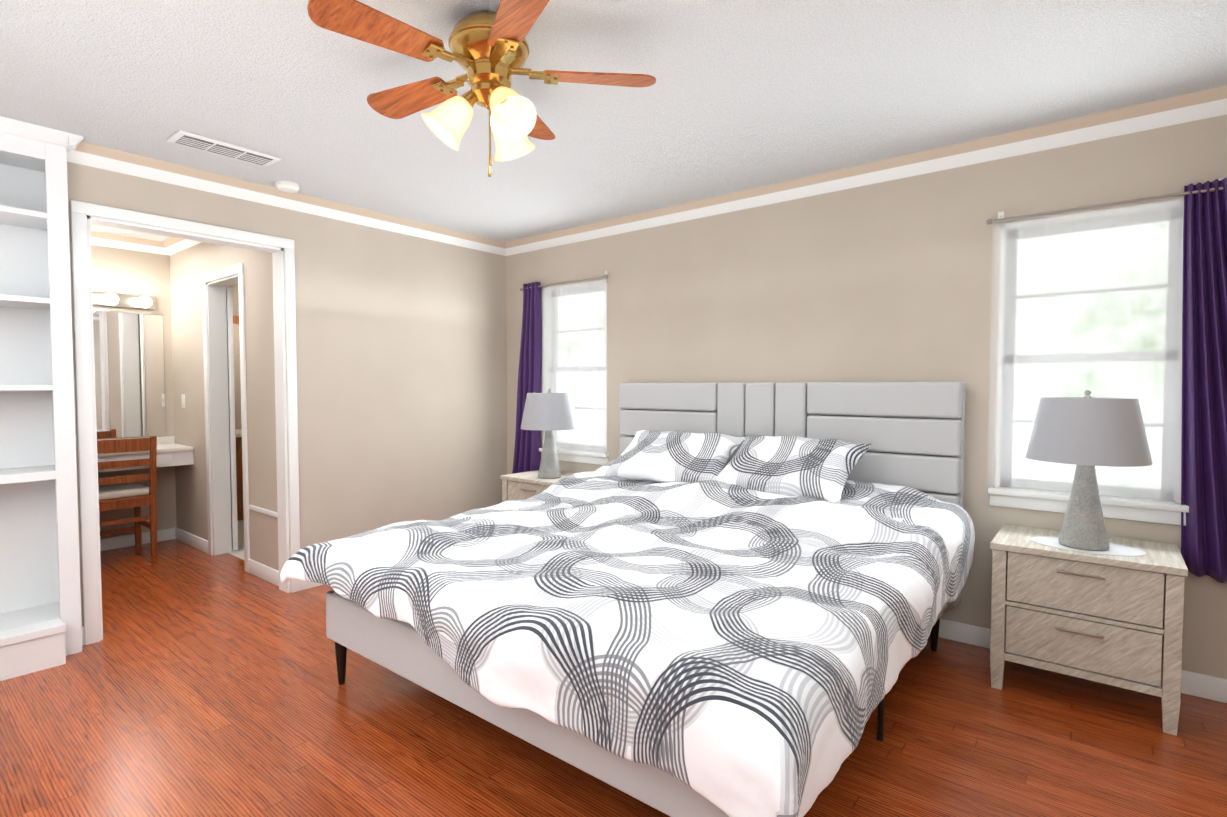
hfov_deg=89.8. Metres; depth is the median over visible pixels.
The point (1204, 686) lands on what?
baseboard
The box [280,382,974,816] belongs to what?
bed
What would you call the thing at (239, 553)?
floor
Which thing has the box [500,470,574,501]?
nightstand
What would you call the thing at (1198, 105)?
crown molding
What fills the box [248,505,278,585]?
baseboard
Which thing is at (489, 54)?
fan
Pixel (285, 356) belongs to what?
door frame
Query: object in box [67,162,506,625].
wall
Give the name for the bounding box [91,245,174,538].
wall
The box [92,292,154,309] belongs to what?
vanity light
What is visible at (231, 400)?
bathroom door
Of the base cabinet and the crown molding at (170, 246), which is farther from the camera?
the base cabinet
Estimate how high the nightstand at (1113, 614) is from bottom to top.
0.622 m
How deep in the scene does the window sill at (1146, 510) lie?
2.69 m
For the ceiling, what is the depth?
2.40 m
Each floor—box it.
[0,539,1226,816]
[228,520,243,559]
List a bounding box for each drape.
[512,282,541,473]
[1181,177,1226,582]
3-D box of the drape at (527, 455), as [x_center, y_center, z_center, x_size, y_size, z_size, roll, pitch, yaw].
[-0.701,-0.196,4.915,0.324,1.586,0.091,2,3,39]
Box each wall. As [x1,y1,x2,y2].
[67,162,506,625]
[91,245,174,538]
[167,242,278,570]
[506,114,1226,678]
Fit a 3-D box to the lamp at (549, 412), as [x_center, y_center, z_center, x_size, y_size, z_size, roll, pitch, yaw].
[-0.459,0.176,4.412,0.410,0.636,0.410,2,3,39]
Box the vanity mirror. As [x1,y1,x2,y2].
[93,309,165,438]
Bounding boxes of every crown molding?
[66,142,505,255]
[91,231,157,253]
[158,237,201,254]
[506,85,1226,255]
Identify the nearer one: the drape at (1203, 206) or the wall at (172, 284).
the drape at (1203, 206)
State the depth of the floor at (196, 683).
2.23 m
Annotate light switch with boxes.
[181,394,184,407]
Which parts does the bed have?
frame, headboard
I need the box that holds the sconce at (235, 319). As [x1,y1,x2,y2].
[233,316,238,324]
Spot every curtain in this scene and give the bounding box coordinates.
[512,271,607,473]
[986,177,1226,582]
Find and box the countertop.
[97,436,193,471]
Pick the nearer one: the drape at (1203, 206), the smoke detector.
the drape at (1203, 206)
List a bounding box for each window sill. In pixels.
[539,448,608,464]
[988,485,1188,525]
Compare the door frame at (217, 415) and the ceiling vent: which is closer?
the ceiling vent
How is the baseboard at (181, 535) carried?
attached to the wall at (172, 284)
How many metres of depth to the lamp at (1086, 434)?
2.40 m
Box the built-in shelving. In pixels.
[0,116,83,680]
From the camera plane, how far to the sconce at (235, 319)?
6.19 m
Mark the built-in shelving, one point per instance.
(40, 612)
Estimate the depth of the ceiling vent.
2.99 m
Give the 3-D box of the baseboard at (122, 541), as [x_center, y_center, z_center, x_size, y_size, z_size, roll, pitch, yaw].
[-3.961,1.055,4.766,0.014,0.095,0.990,2,3,39]
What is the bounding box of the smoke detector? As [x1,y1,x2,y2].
[275,181,299,192]
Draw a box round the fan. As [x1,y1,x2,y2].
[307,0,655,176]
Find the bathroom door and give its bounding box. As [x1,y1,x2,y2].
[226,288,237,549]
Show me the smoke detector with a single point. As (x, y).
(287, 187)
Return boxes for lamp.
[520,389,577,478]
[1025,390,1152,550]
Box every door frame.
[70,200,300,644]
[202,263,249,572]
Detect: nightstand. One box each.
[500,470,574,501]
[990,524,1187,735]
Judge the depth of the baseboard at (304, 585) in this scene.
3.88 m
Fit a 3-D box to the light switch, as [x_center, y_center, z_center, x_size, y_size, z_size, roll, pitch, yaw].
[-3.462,-0.060,4.952,0.070,0.110,0.012,2,3,39]
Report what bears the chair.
on the floor at (196, 683)
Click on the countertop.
(170, 452)
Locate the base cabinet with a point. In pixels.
(239, 474)
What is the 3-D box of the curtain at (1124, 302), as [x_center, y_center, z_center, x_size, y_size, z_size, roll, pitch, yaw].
[2.178,-0.104,2.616,1.052,1.631,0.094,2,3,39]
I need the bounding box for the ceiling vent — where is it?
[167,130,280,166]
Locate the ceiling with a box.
[0,0,1226,241]
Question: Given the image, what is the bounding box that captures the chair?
[97,436,157,556]
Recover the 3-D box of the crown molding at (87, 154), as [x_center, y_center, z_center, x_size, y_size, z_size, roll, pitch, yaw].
[-1.765,-1.264,3.954,0.070,0.090,2.675,2,3,39]
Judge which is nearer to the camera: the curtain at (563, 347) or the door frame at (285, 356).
the door frame at (285, 356)
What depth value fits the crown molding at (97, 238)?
4.81 m
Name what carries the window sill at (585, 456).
in the wall at (884, 282)
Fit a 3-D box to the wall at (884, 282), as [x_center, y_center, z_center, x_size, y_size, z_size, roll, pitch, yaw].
[0.979,-0.080,3.717,4.940,2.440,0.120,2,3,39]
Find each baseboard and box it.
[100,528,173,550]
[174,527,207,553]
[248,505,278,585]
[301,580,323,589]
[938,619,1226,702]
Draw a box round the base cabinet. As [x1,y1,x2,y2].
[235,429,243,520]

